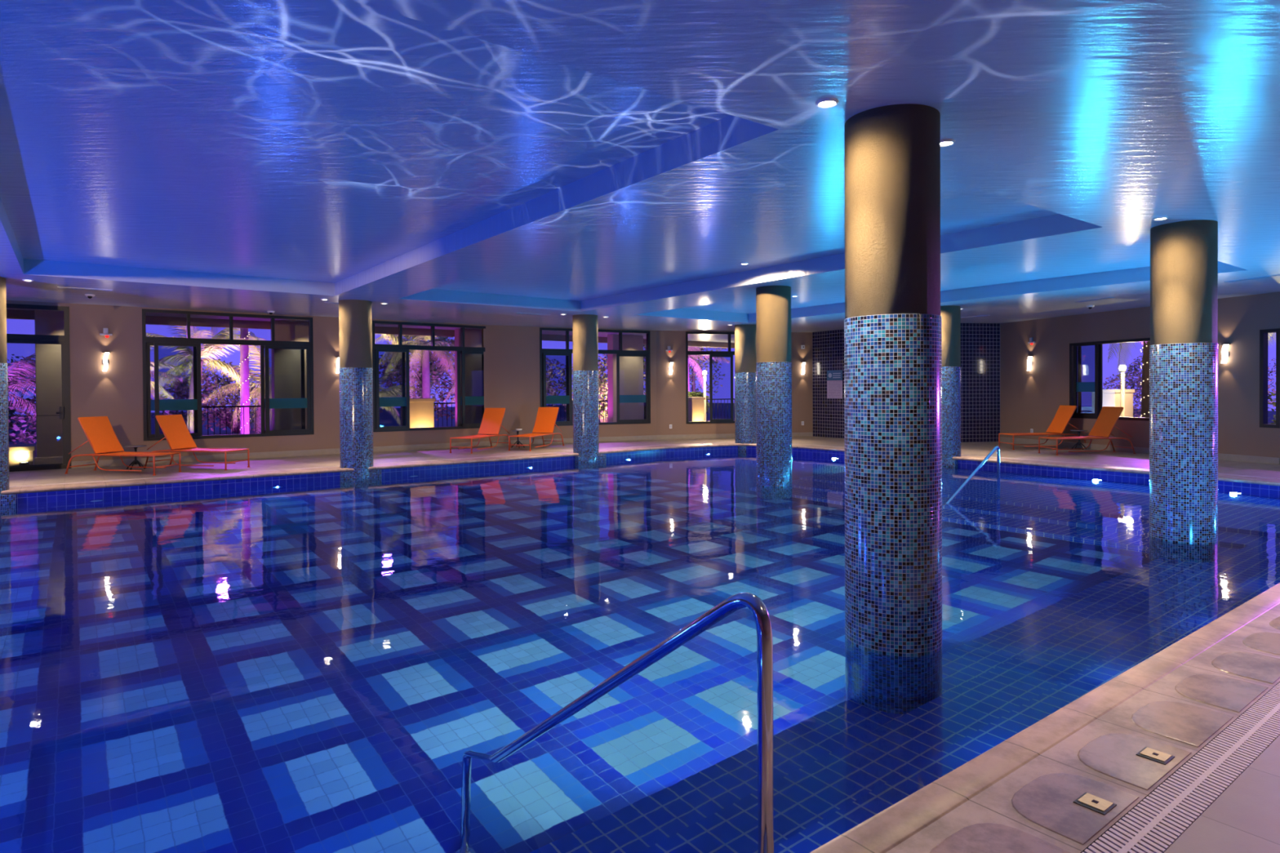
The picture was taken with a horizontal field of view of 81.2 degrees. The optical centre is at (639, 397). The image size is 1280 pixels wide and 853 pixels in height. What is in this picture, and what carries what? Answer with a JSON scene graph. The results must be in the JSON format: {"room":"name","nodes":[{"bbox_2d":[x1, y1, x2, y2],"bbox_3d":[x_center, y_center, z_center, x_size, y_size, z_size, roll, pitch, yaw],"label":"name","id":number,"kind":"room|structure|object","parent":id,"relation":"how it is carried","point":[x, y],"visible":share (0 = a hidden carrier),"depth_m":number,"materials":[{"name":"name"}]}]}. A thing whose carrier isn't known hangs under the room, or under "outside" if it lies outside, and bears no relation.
{"room":"indoor swimming pool","nodes":[
{"label":"indoor swimming pool","id":0,"kind":"room"},
{"bbox_2d":[6,300,484,462],"bbox_3d":[-9.614,-0.246,15.642,14.375,3.221,0.200,-1,1,-37],"label":"wall","id":1,"kind":"structure","parent":0,"point":[116,393],"depth_m":15.06,"materials":[{"name":"beige paint"}]},
{"bbox_2d":[6,303,71,471],"bbox_3d":[-11.867,-0.189,13.867,2.040,3.130,0.170,-1,1,-37],"label":"door","id":2,"kind":"structure","parent":1,"relation":"in","point":[64,411],"depth_m":14.38,"materials":[{"name":"black metal"}]},
{"bbox_2d":[102,351,110,371],"bbox_3d":[-10.550,-0.721,14.757,0.130,0.380,0.085,-1,1,-37],"label":"wall sconce","id":3,"kind":"object","parent":1,"relation":"attached to","point":[105,361],"visible":1,"depth_m":14.72,"materials":[{"name":"glass"}]},
{"bbox_2d":[99,328,112,337],"bbox_3d":[-10.559,-1.286,14.762,0.200,0.190,0.064,-1,1,-37],"label":"fire alarm","id":4,"kind":"object","parent":1,"relation":"attached to","point":[105,331],"visible":1,"depth_m":14.75,"materials":[{"name":"grey plastic"}]},
{"bbox_2d":[142,308,314,440],"bbox_3d":[-8.825,-0.485,16.177,3.261,2.680,0.132,-1,1,-37],"label":"window","id":5,"kind":"structure","parent":1,"relation":"in","point":[267,403],"depth_m":15.98,"materials":[{"name":"black metal"}]},
{"bbox_2d":[71,441,484,468],"bbox_3d":[-9.691,1.282,15.460,14.000,0.130,0.030,-1,1,-37],"label":"baseboard","id":6,"kind":"structure","parent":1,"relation":"attached to","point":[106,463],"depth_m":16.44,"materials":[{"name":"stone"}]},
{"bbox_2d":[335,356,339,373],"bbox_3d":[-7.022,-0.769,17.411,0.130,0.380,0.085,-1,1,-37],"label":"wall sconce","id":7,"kind":"object","parent":1,"relation":"attached to","point":[337,364],"visible":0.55,"depth_m":17.37,"materials":[{"name":"glass"}]},
{"bbox_2d":[372,320,485,431],"bbox_3d":[-5.149,-0.536,18.942,3.265,2.680,0.132,-1,1,-37],"label":"window","id":8,"kind":"structure","parent":1,"relation":"in","point":[403,401],"depth_m":18.45,"materials":[{"name":"black metal"}]},
{"bbox_2d":[6,309,734,348],"bbox_3d":[-6.286,-1.839,20.597,30.900,0.206,0.140,-1,1,-37],"label":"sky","id":9,"kind":"structure","parent":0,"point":[11,313],"depth_m":18.17,"materials":[{"name":"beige paint"}]},
{"bbox_2d":[481,324,656,441],"bbox_3d":[-1.859,-0.345,20.859,5.099,3.221,0.200,-1,1,-26],"label":"wall","id":10,"kind":"structure","parent":0,"point":[510,359],"depth_m":20.07,"materials":[{"name":"beige paint"}]},
{"bbox_2d":[484,435,657,446],"bbox_3d":[-1.804,1.181,20.779,5.099,0.130,0.022,-1,1,-26],"label":"baseboard","id":11,"kind":"structure","parent":10,"relation":"attached to","point":[647,437],"depth_m":20.64,"materials":[{"name":"stone"}]},
{"bbox_2d":[539,327,650,426],"bbox_3d":[-1.238,-0.586,21.107,3.360,2.690,0.132,-1,1,-26],"label":"window","id":12,"kind":"structure","parent":10,"relation":"in","point":[567,399],"depth_m":21.09,"materials":[{"name":"black metal"}]},
{"bbox_2d":[0,0,1279,342],"bbox_3d":[1.840,-1.992,11.610,29.000,0.230,24.300,-1,1,-37],"label":"ceiling","id":13,"kind":"structure","parent":0,"point":[463,162],"depth_m":5.81,"materials":[{"name":"paint"}]},
{"bbox_2d":[22,279,33,281],"bbox_3d":[-9.378,-1.801,11.440,0.140,0.016,0.140,-1,1,-37],"label":"recessed light","id":14,"kind":"object","parent":13,"relation":"in","point":[26,280],"visible":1,"depth_m":11.40,"materials":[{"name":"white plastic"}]},
{"bbox_2d":[57,286,113,290],"bbox_3d":[-9.227,-1.817,12.432,0.738,0.008,0.124,-1,1,-31],"label":"ceiling vent","id":15,"kind":"object","parent":13,"relation":"in","point":[57,286],"visible":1,"depth_m":12.40,"materials":[{"name":"metal"}]},
{"bbox_2d":[84,293,95,298],"bbox_3d":[-9.707,-1.790,13.173,0.150,0.070,0.150,-1,1,-37],"label":"smoke detector","id":16,"kind":"object","parent":13,"relation":"attached to","point":[89,295],"visible":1,"depth_m":13.13,"materials":[{"name":"white plastic"}]},
{"bbox_2d":[815,97,839,107],"bbox_3d":[1.139,-1.792,4.542,0.140,0.016,0.140,-1,1,-37],"label":"recessed light","id":17,"kind":"object","parent":13,"relation":"in","point":[824,102],"visible":1,"depth_m":4.53,"materials":[{"name":"glass"}]},
{"bbox_2d":[940,138,955,146],"bbox_3d":[2.163,-1.806,5.293,0.140,0.016,0.140,-1,1,-37],"label":"recessed light","id":18,"kind":"object","parent":13,"relation":"in","point":[944,143],"visible":0.77,"depth_m":5.28,"materials":[{"name":"white plastic"}]},
{"bbox_2d":[960,315,990,317],"bbox_3d":[7.857,-1.978,18.366,0.124,0.008,1.432,-1,1,-43],"label":"ceiling vent","id":19,"kind":"object","parent":13,"relation":"in","point":[981,315],"visible":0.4,"depth_m":18.06,"materials":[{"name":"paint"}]},
{"bbox_2d":[1075,297,1114,302],"bbox_3d":[9.023,-1.949,14.833,0.124,0.008,0.783,-1,1,-19],"label":"ceiling vent","id":20,"kind":"object","parent":13,"relation":"in","point":[1107,297],"visible":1,"depth_m":14.82,"materials":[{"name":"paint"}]},
{"bbox_2d":[1152,216,1168,220],"bbox_3d":[5.371,-1.850,7.699,0.140,0.016,0.140,-1,1,-37],"label":"recessed light","id":21,"kind":"object","parent":13,"relation":"in","point":[1160,218],"visible":1,"depth_m":7.69,"materials":[{"name":"white plastic"}]},
{"bbox_2d":[1223,274,1279,282],"bbox_3d":[9.940,-1.924,11.851,0.124,0.008,1.194,-1,1,-17],"label":"ceiling vent","id":22,"kind":"object","parent":13,"relation":"in","point":[1276,274],"visible":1,"depth_m":12.04,"materials":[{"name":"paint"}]},
{"bbox_2d":[8,436,1279,852],"bbox_3d":[1.276,1.339,10.386,25.350,0.016,21.400,-1,1,-37],"label":"floor","id":23,"kind":"structure","parent":0,"point":[1032,809],"depth_m":3.06,"materials":[{"name":"beige tile"}]},
{"bbox_2d":[64,416,182,475],"bbox_3d":[-9.412,0.854,13.596,1.896,1.022,0.604,0,1,11],"label":"sun lounger","id":24,"kind":"object","parent":23,"relation":"on","point":[99,431],"visible":1,"depth_m":13.63,"materials":[{"name":"orange fabric"}]},
{"bbox_2d":[124,444,146,470],"bbox_3d":[-9.588,1.131,14.196,0.356,0.448,0.356,0,1,41],"label":"side table","id":25,"kind":"object","parent":23,"relation":"on","point":[135,461],"visible":0.91,"depth_m":14.18,"materials":[{"name":"metal"}]},
{"bbox_2d":[144,414,249,470],"bbox_3d":[-8.572,0.840,14.434,1.896,1.022,0.604,0,1,14],"label":"sun lounger","id":26,"kind":"object","parent":23,"relation":"on","point":[174,428],"visible":0.92,"depth_m":14.48,"materials":[{"name":"orange fabric"}]},
{"bbox_2d":[449,408,511,453],"bbox_3d":[-3.886,0.772,18.354,0.604,1.022,1.896,0,1,19],"label":"sun lounger","id":27,"kind":"object","parent":23,"relation":"on","point":[491,421],"visible":0.95,"depth_m":18.74,"materials":[{"name":"orange fabric"}]},
{"bbox_2d":[511,430,524,448],"bbox_3d":[-3.109,1.044,19.006,0.356,0.448,0.356,0,1,24],"label":"side table","id":28,"kind":"object","parent":23,"relation":"on","point":[517,442],"visible":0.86,"depth_m":18.98,"materials":[{"name":"metal"}]},
{"bbox_2d":[508,407,564,451],"bbox_3d":[-2.600,0.759,18.912,0.604,1.022,1.896,0,1,19],"label":"sun lounger","id":29,"kind":"object","parent":23,"relation":"on","point":[546,417],"visible":1,"depth_m":19.30,"materials":[{"name":"orange fabric"}]},
{"bbox_2d":[9,441,1279,852],"bbox_3d":[-0.734,1.358,9.669,20.416,0.014,14.560,-1,1,-37],"label":"grate","id":30,"kind":"object","parent":23,"relation":"on","point":[1156,823],"visible":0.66,"depth_m":2.75,"materials":[{"name":"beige plastic"}]},
{"bbox_2d":[998,404,1085,449],"bbox_3d":[9.644,0.697,17.872,1.896,1.022,0.604,0,1,-6],"label":"sun lounger","id":31,"kind":"object","parent":23,"relation":"on","point":[1064,414],"visible":0.87,"depth_m":17.88,"materials":[{"name":"orange fabric"}]},
{"bbox_2d":[1070,430,1088,449],"bbox_3d":[10.287,0.980,17.489,0.356,0.448,0.356,-1,1,-43],"label":"side table","id":32,"kind":"object","parent":23,"relation":"on","point":[1078,443],"visible":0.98,"depth_m":17.47,"materials":[{"name":"metal"}]},
{"bbox_2d":[1038,406,1136,455],"bbox_3d":[9.829,0.711,16.433,1.896,1.022,0.604,0,1,-8],"label":"sun lounger","id":33,"kind":"object","parent":23,"relation":"on","point":[1108,417],"visible":1,"depth_m":16.45,"materials":[{"name":"orange fabric"}]},
{"bbox_2d":[1073,792,1116,815],"bbox_3d":[1.579,1.406,2.591,0.100,0.008,0.100,-1,1,-37],"label":"lid","id":34,"kind":"object","parent":23,"relation":"on","point":[1100,806],"visible":1,"depth_m":2.58,"materials":[{"name":"metal"}]},
{"bbox_2d":[1135,746,1174,764],"bbox_3d":[2.019,1.400,2.925,0.100,0.008,0.100,-1,1,-37],"label":"lid","id":35,"kind":"object","parent":23,"relation":"on","point":[1146,753],"visible":1,"depth_m":2.92,"materials":[{"name":"metal"}]},
{"bbox_2d":[10,445,1279,503],"bbox_3d":[-0.725,2.082,9.670,19.120,1.355,13.270,-1,1,-37],"label":"basin","id":36,"kind":"object","parent":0,"point":[36,497],"visible":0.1,"depth_m":13.65,"materials":[{"name":"blue tile"}]},
{"bbox_2d":[0,276,16,506],"bbox_3d":[-9.807,0.492,11.128,0.770,4.611,0.604,-1,1,-37],"label":"column","id":37,"kind":"structure","parent":36,"relation":"on","point":[5,500],"depth_m":11.16,"materials":[{"name":"tile"}]},
{"bbox_2d":[338,299,381,479],"bbox_3d":[-5.478,0.432,14.422,0.770,4.611,0.604,-1,1,-37],"label":"column","id":38,"kind":"structure","parent":36,"relation":"on","point":[355,327],"depth_m":14.16,"materials":[{"name":"tile"}]},
{"bbox_2d":[572,314,606,462],"bbox_3d":[-1.265,0.377,17.439,0.770,4.611,0.604,-1,1,-37],"label":"column","id":39,"kind":"structure","parent":36,"relation":"on","point":[584,326],"depth_m":17.17,"materials":[{"name":"tile"}]},
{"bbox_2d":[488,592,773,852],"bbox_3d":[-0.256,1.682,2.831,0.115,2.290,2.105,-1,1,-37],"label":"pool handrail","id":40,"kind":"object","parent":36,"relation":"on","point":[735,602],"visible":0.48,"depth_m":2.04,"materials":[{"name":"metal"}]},
{"bbox_2d":[0,451,1279,852],"bbox_3d":[-0.731,1.559,9.669,19.088,0.001,13.228,-1,1,-37],"label":"pool water","id":41,"kind":"object","parent":36,"relation":"in","point":[340,666],"visible":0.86,"depth_m":4.74,"materials":[{"name":"liquid"}]},
{"bbox_2d":[0,443,1279,852],"bbox_3d":[-0.732,1.381,9.668,19.366,0.066,13.507,-1,1,-37],"label":"trim","id":42,"kind":"structure","parent":36,"relation":"attached to","point":[884,831],"depth_m":3.29,"materials":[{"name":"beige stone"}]},
{"bbox_2d":[734,324,756,452],"bbox_3d":[2.877,0.323,20.251,0.770,4.611,0.604,-1,1,-37],"label":"column","id":43,"kind":"structure","parent":36,"relation":"on","point":[745,353],"depth_m":19.98,"materials":[{"name":"tile"}]},
{"bbox_2d":[755,285,791,487],"bbox_3d":[2.308,0.403,12.857,0.604,4.611,0.604,-1,1,-37],"label":"column","id":44,"kind":"structure","parent":36,"relation":"on","point":[773,303],"depth_m":12.59,"materials":[{"name":"tile"}]},
{"bbox_2d":[844,103,942,657],"bbox_3d":[1.655,0.488,4.896,0.604,4.611,0.604,-1,1,-37],"label":"column","id":45,"kind":"structure","parent":36,"relation":"on","point":[893,329],"depth_m":4.63,"materials":[{"name":"tile"}]},
{"bbox_2d":[940,305,960,467],"bbox_3d":[6.574,0.345,16.052,0.604,4.611,0.720,-1,1,-37],"label":"column","id":46,"kind":"structure","parent":36,"relation":"on","point":[950,315],"depth_m":15.77,"materials":[{"name":"tile"}]},
{"bbox_2d":[946,445,999,503],"bbox_3d":[4.835,1.728,11.028,1.782,1.967,0.112,-1,1,-34],"label":"pool handrail","id":47,"kind":"object","parent":36,"relation":"on","point":[997,447],"visible":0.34,"depth_m":11.32,"materials":[{"name":"metal"}]},
{"bbox_2d":[1149,219,1217,544],"bbox_3d":[5.902,0.430,8.115,0.604,4.611,0.604,-1,1,-37],"label":"column","id":48,"kind":"structure","parent":36,"relation":"on","point":[1184,345],"depth_m":7.87,"materials":[{"name":"tile"}]},
{"bbox_2d":[656,330,813,435],"bbox_3d":[2.865,-0.390,22.485,4.921,3.221,0.200,0,1,-12],"label":"wall","id":49,"kind":"structure","parent":0,"point":[670,388],"depth_m":22.05,"materials":[{"name":"beige paint"}]},
{"bbox_2d":[665,346,672,352],"bbox_3d":[0.858,-1.427,21.920,0.200,0.190,0.064,0,1,-12],"label":"fire alarm","id":50,"kind":"object","parent":49,"relation":"attached to","point":[668,349],"visible":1,"depth_m":21.91,"materials":[{"name":"grey plastic"}]},
{"bbox_2d":[668,361,673,374],"bbox_3d":[0.921,-0.872,21.925,0.130,0.380,0.085,0,1,-12],"label":"wall sconce","id":51,"kind":"object","parent":49,"relation":"attached to","point":[671,362],"visible":1,"depth_m":21.89,"materials":[{"name":"glass"}]},
{"bbox_2d":[685,331,734,423],"bbox_3d":[2.447,-0.606,22.348,2.250,2.720,0.132,0,1,-12],"label":"window","id":52,"kind":"structure","parent":49,"relation":"in","point":[729,353],"depth_m":22.23,"materials":[{"name":"black metal"}]},
{"bbox_2d":[657,432,813,439],"bbox_3d":[2.896,1.137,22.397,4.921,0.130,0.025,0,1,-12],"label":"baseboard","id":53,"kind":"structure","parent":49,"relation":"attached to","point":[793,434],"depth_m":22.19,"materials":[{"name":"stone"}]},
{"bbox_2d":[800,361,805,374],"bbox_3d":[4.992,-0.905,22.783,0.130,0.380,0.085,0,1,-12],"label":"wall sconce","id":54,"kind":"object","parent":49,"relation":"attached to","point":[802,368],"visible":1,"depth_m":22.75,"materials":[{"name":"glass"}]},
{"bbox_2d":[812,328,844,438],"bbox_3d":[6.361,-0.399,21.403,0.200,3.221,3.662,-1,1,-32],"label":"wall","id":55,"kind":"structure","parent":0,"point":[828,346],"depth_m":22.42,"materials":[{"name":"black tile"}]},
{"bbox_2d":[826,369,842,398],"bbox_3d":[5.769,-0.403,22.124,0.020,0.840,0.600,-1,1,-33],"label":"sign","id":56,"kind":"object","parent":55,"relation":"attached to","point":[834,378],"visible":1,"depth_m":22.11,"materials":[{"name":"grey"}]},
{"bbox_2d":[960,323,999,442],"bbox_3d":[8.483,-0.398,20.089,2.506,3.221,0.200,0,1,-9],"label":"wall","id":57,"kind":"structure","parent":0,"point":[980,342],"depth_m":20.09,"materials":[{"name":"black tile"}]},
{"bbox_2d":[1000,291,1279,457],"bbox_3d":[10.864,-0.381,16.999,0.201,3.221,6.740,-1,1,-18],"label":"wall","id":58,"kind":"structure","parent":0,"point":[1028,399],"depth_m":16.86,"materials":[{"name":"beige paint"}]},
{"bbox_2d":[1026,355,1033,370],"bbox_3d":[10.012,-0.887,19.168,0.085,0.380,0.130,-1,1,-18],"label":"wall sconce","id":59,"kind":"object","parent":58,"relation":"attached to","point":[1029,363],"visible":1,"depth_m":19.15,"materials":[{"name":"glass"}]},
{"bbox_2d":[1027,337,1035,345],"bbox_3d":[10.030,-1.452,19.138,0.064,0.190,0.200,-1,1,-18],"label":"fire alarm","id":60,"kind":"object","parent":58,"relation":"attached to","point":[1031,340],"visible":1,"depth_m":19.11,"materials":[{"name":"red plastic"}]},
{"bbox_2d":[1069,337,1150,421],"bbox_3d":[10.899,-0.408,16.742,0.132,1.800,2.850,-1,1,-18],"label":"window","id":61,"kind":"structure","parent":58,"relation":"in","point":[1077,386],"depth_m":17.62,"materials":[{"name":"black metal"}]},
{"bbox_2d":[1000,436,1279,465],"bbox_3d":[10.773,1.146,16.983,0.024,0.130,6.740,-1,1,-18],"label":"baseboard","id":62,"kind":"structure","parent":58,"relation":"attached to","point":[1250,459],"depth_m":16.72,"materials":[{"name":"stone"}]},
{"bbox_2d":[1220,343,1230,363],"bbox_3d":[11.473,-0.869,14.628,0.085,0.380,0.130,-1,1,-18],"label":"wall sconce","id":63,"kind":"object","parent":58,"relation":"attached to","point":[1225,354],"visible":1,"depth_m":14.61,"materials":[{"name":"glass"}]},
{"bbox_2d":[1259,328,1279,428],"bbox_3d":[11.801,-0.364,13.939,0.132,1.840,0.340,-1,1,-18],"label":"window","id":64,"kind":"structure","parent":58,"relation":"in","point":[1263,333],"depth_m":14.03,"materials":[{"name":"black metal"}]},
{"label":"outside","id":65,"kind":"structure","parent":0,"visible":0},
{"bbox_2d":[8,402,1275,456],"bbox_3d":[3.071,1.278,27.430,82.000,0.101,100.000,-1,1,-37],"label":"ground","id":66,"kind":"structure","parent":65,"point":[386,419],"depth_m":40.00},
{"bbox_2d":[7,353,35,423],"bbox_3d":[-15.913,0.103,18.366,3.682,2.905,3.805,-1,1,-37],"label":"palm tree","id":67,"kind":"object","parent":66,"relation":"on","point":[14,374],"visible":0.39,"depth_m":18.38,"materials":[{"name":"green plant"}]},
{"bbox_2d":[7,354,36,444],"bbox_3d":[-17.915,0.128,19.816,4.435,2.705,4.510,0,1,42],"label":"shrub","id":68,"kind":"object","parent":66,"relation":"on","point":[23,437],"visible":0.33,"depth_m":19.76,"materials":[{"name":"green plant"}]},
{"bbox_2d":[8,444,36,466],"bbox_3d":[-13.412,1.230,15.816,0.960,0.430,0.960,-1,1,-37],"label":"planter","id":69,"kind":"object","parent":66,"relation":"on","point":[18,453],"visible":0.58,"depth_m":15.62,"materials":[{"name":"concrete"}]},
{"bbox_2d":[18,462,29,465],"bbox_3d":[-12.836,1.392,15.566,0.170,0.105,0.170,-1,1,-37],"label":"uplight","id":70,"kind":"object","parent":66,"relation":"on","point":[20,463],"visible":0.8,"depth_m":15.52,"materials":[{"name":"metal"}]},
{"bbox_2d":[34,310,64,464],"bbox_3d":[-12.118,-0.199,15.722,1.020,3.276,0.380,-1,1,-37],"label":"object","id":71,"kind":"structure","parent":66,"relation":"on","point":[47,357],"depth_m":15.45,"materials":[{"name":"paint"}]},
{"bbox_2d":[34,336,186,417],"bbox_3d":[-14.156,-0.158,20.025,3.384,3.129,3.221,0,1,31],"label":"palm tree","id":72,"kind":"object","parent":66,"relation":"on","point":[167,376],"visible":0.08,"depth_m":20.36,"materials":[{"name":"green plant"}]},
{"bbox_2d":[146,325,264,432],"bbox_3d":[-12.909,-0.697,21.754,3.703,4.157,3.349,0,1,17],"label":"palm tree","id":73,"kind":"object","parent":66,"relation":"on","point":[207,350],"visible":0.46,"depth_m":21.72,"materials":[{"name":"green plant"}]},
{"bbox_2d":[151,405,261,435],"bbox_3d":[-10.565,0.776,19.916,5.651,1.220,0.050,-1,1,-38],"label":"railing","id":74,"kind":"object","parent":66,"relation":"on","point":[220,406],"visible":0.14,"depth_m":19.65,"materials":[{"name":"metal"}]},
{"bbox_2d":[151,357,265,432],"bbox_3d":[-15.619,-0.041,28.524,4.173,2.855,6.511,0,1,17],"label":"shrub","id":75,"kind":"object","parent":66,"relation":"on","point":[214,387],"visible":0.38,"depth_m":26.89,"materials":[{"name":"green plant"}]},
{"bbox_2d":[209,327,250,434],"bbox_3d":[-11.392,-1.739,21.666,4.027,6.224,3.669,0,1,25],"label":"palm tree","id":76,"kind":"object","parent":66,"relation":"on","point":[245,397],"visible":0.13,"depth_m":21.58,"materials":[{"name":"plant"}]},
{"bbox_2d":[202,331,271,433],"bbox_3d":[-12.269,-0.245,24.682,3.919,4.071,3.978,-1,1,-37],"label":"palm tree","id":77,"kind":"object","parent":66,"relation":"on","point":[255,391],"visible":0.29,"depth_m":24.50,"materials":[{"name":"green plant"}]},
{"bbox_2d":[271,320,308,430],"bbox_3d":[-8.444,-0.250,18.506,1.280,3.276,0.380,-1,1,-37],"label":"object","id":78,"kind":"structure","parent":66,"relation":"on","point":[286,363],"depth_m":18.21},
{"bbox_2d":[374,333,405,359],"bbox_3d":[-9.581,-1.320,24.920,3.762,5.297,3.713,0,1,27],"label":"palm tree","id":79,"kind":"object","parent":66,"relation":"on","point":[393,339],"visible":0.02,"depth_m":25.64,"materials":[{"name":"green plant"}]},
{"bbox_2d":[378,368,414,426],"bbox_3d":[-8.450,0.131,22.816,3.269,2.427,3.042,0,1,31],"label":"palm tree","id":80,"kind":"object","parent":66,"relation":"on","point":[383,393],"visible":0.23,"depth_m":23.16,"materials":[{"name":"green plant"}]},
{"bbox_2d":[374,333,454,398],"bbox_3d":[-7.832,-1.356,27.298,3.868,5.301,3.877,-1,1,-37],"label":"palm tree","id":81,"kind":"object","parent":66,"relation":"on","point":[425,355],"visible":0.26,"depth_m":27.31,"materials":[{"name":"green plant"}]},
{"bbox_2d":[378,334,455,420],"bbox_3d":[-9.075,-1.046,30.148,4.987,4.702,4.268,-1,1,-37],"label":"shrub","id":82,"kind":"object","parent":66,"relation":"on","point":[434,371],"visible":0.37,"depth_m":29.65,"materials":[{"name":"green plant"}]},
{"bbox_2d":[400,398,435,427],"bbox_3d":[-6.566,0.676,22.005,0.800,1.330,0.800,-1,1,-37],"label":"planter","id":83,"kind":"object","parent":66,"relation":"on","point":[421,410],"visible":0.48,"depth_m":21.72,"materials":[{"name":"concrete"}]},
{"bbox_2d":[433,402,455,426],"bbox_3d":[-5.225,0.705,23.837,3.635,1.220,0.053,-1,1,-29],"label":"railing","id":84,"kind":"object","parent":66,"relation":"on","point":[437,403],"visible":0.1,"depth_m":23.34,"materials":[{"name":"metal"}]},
{"bbox_2d":[444,355,455,405],"bbox_3d":[-5.425,-0.462,28.033,3.348,3.468,3.530,0,1,19],"label":"palm tree","id":85,"kind":"object","parent":66,"relation":"on","point":[453,387],"visible":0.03,"depth_m":27.76,"materials":[{"name":"green plant"}]},
{"bbox_2d":[454,328,482,426],"bbox_3d":[-4.632,-0.300,21.207,1.280,3.276,0.380,-1,1,-37],"label":"pillar","id":86,"kind":"structure","parent":66,"relation":"on","point":[473,337],"depth_m":20.94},
{"bbox_2d":[546,356,565,407],"bbox_3d":[-4.856,-0.229,30.777,4.136,3.048,3.974,-1,1,-37],"label":"shrub","id":87,"kind":"object","parent":66,"relation":"on","point":[548,384],"visible":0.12,"depth_m":30.96,"materials":[{"name":"green plant"}]},
{"bbox_2d":[546,400,645,422],"bbox_3d":[-1.325,0.661,25.852,5.051,1.220,0.050,-1,1,-26],"label":"railing","id":88,"kind":"object","parent":66,"relation":"on","point":[572,401],"visible":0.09,"depth_m":25.80,"materials":[{"name":"metal"}]},
{"bbox_2d":[560,354,645,422],"bbox_3d":[-1.416,-0.430,31.061,3.811,3.379,3.321,-1,1,-20],"label":"shrub","id":89,"kind":"object","parent":66,"relation":"on","point":[602,384],"visible":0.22,"depth_m":30.87,"materials":[{"name":"green plant"}]},
{"bbox_2d":[607,334,644,422],"bbox_3d":[-0.451,-0.350,23.686,1.280,3.276,0.380,-1,1,-37],"label":"pillar","id":90,"kind":"structure","parent":66,"relation":"on","point":[631,368],"depth_m":23.51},
{"bbox_2d":[643,344,726,398],"bbox_3d":[2.045,-1.976,39.141,5.855,6.292,5.374,-1,1,-37],"label":"palm tree","id":91,"kind":"object","parent":66,"relation":"on","point":[692,375],"visible":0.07,"depth_m":38.63,"materials":[{"name":"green plant"}]},
{"bbox_2d":[644,398,734,420],"bbox_3d":[2.838,0.602,29.133,5.647,1.220,0.052,-1,1,-18],"label":"railing","id":92,"kind":"object","parent":66,"relation":"on","point":[717,399],"visible":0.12,"depth_m":29.24,"materials":[{"name":"metal"}]},
{"bbox_2d":[688,396,705,421],"bbox_3d":[1.965,0.602,27.718,0.660,1.260,0.660,-1,1,-37],"label":"planter","id":93,"kind":"object","parent":66,"relation":"on","point":[695,404],"visible":0.52,"depth_m":27.44,"materials":[{"name":"concrete"}]},
{"bbox_2d":[688,391,709,416],"bbox_3d":[2.198,0.458,29.999,1.201,1.541,1.204,-1,1,-37],"label":"shrub","id":94,"kind":"object","parent":66,"relation":"on","point":[700,393],"visible":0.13,"depth_m":29.81,"materials":[{"name":"green plant"}]},
{"bbox_2d":[702,370,706,421],"bbox_3d":[2.487,0.084,28.675,0.200,2.270,0.200,-1,1,-37],"label":"garden lamp post","id":95,"kind":"object","parent":66,"relation":"on","point":[704,372],"visible":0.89,"depth_m":28.63,"materials":[{"name":"metal"}]},
{"bbox_2d":[688,346,729,397],"bbox_3d":[2.057,-1.034,32.805,3.211,4.427,4.069,0,1,-10],"label":"palm tree","id":96,"kind":"object","parent":66,"relation":"on","point":[692,348],"visible":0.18,"depth_m":32.80,"materials":[{"name":"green plant"}]},
{"bbox_2d":[1081,406,1091,413],"bbox_3d":[14.232,0.725,24.279,1.200,0.940,0.455,0,1,43],"label":"garden bench","id":97,"kind":"object","parent":66,"relation":"on","point":[1083,408],"visible":0.02,"depth_m":23.90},
{"bbox_2d":[1089,391,1094,413],"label":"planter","id":98,"kind":"object","parent":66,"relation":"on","point":[1092,393],"depth_m":23.38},
{"bbox_2d":[1102,389,1120,407],"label":"planter","id":99,"kind":"object","parent":66,"relation":"on","point":[1111,397],"depth_m":22.79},
{"bbox_2d":[1090,355,1142,417],"bbox_3d":[24.328,-0.607,35.455,6.992,3.367,4.004,-1,1,-37],"label":"shrub","id":100,"kind":"object","parent":66,"relation":"on","point":[1135,371],"visible":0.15,"depth_m":35.52,"materials":[{"name":"green plant"}]},
{"bbox_2d":[1119,364,1126,417],"bbox_3d":[14.152,0.125,21.894,0.200,2.190,0.200,-1,1,-37],"label":"garden lamp post","id":101,"kind":"object","parent":66,"relation":"on","point":[1122,396],"visible":0.59,"depth_m":21.85,"materials":[{"name":"metal"}]},
{"bbox_2d":[1107,341,1150,417],"bbox_3d":[13.644,-1.114,19.960,3.551,4.714,4.143,-1,1,-37],"label":"palm tree","id":102,"kind":"object","parent":66,"relation":"on","point":[1144,399],"visible":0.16,"depth_m":20.03,"materials":[{"name":"green plant"}]},
{"bbox_2d":[1124,389,1134,417],"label":"planter","id":103,"kind":"object","parent":66,"relation":"on","point":[1128,393],"depth_m":22.89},
{"bbox_2d":[1267,358,1275,409],"bbox_3d":[25.935,-0.702,28.457,6.303,3.671,3.913,-1,1,-37],"label":"shrub","id":104,"kind":"object","parent":66,"relation":"on","point":[1271,371],"visible":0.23,"depth_m":28.95,"materials":[{"name":"green plant"}]},
{"bbox_2d":[1267,391,1275,424],"bbox_3d":[16.915,-0.037,17.612,3.030,2.684,4.192,0,1,23],"label":"shrub","id":105,"kind":"object","parent":66,"relation":"on","point":[1271,393],"visible":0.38,"depth_m":19.37,"materials":[{"name":"green plant"}]},
{"bbox_2d":[1267,332,1275,346],"bbox_3d":[14.285,-1.310,16.041,3.160,5.178,3.452,-1,1,-37],"label":"palm tree","id":106,"kind":"object","parent":66,"relation":"on","point":[1268,337],"visible":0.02,"depth_m":17.54,"materials":[{"name":"green plant"}]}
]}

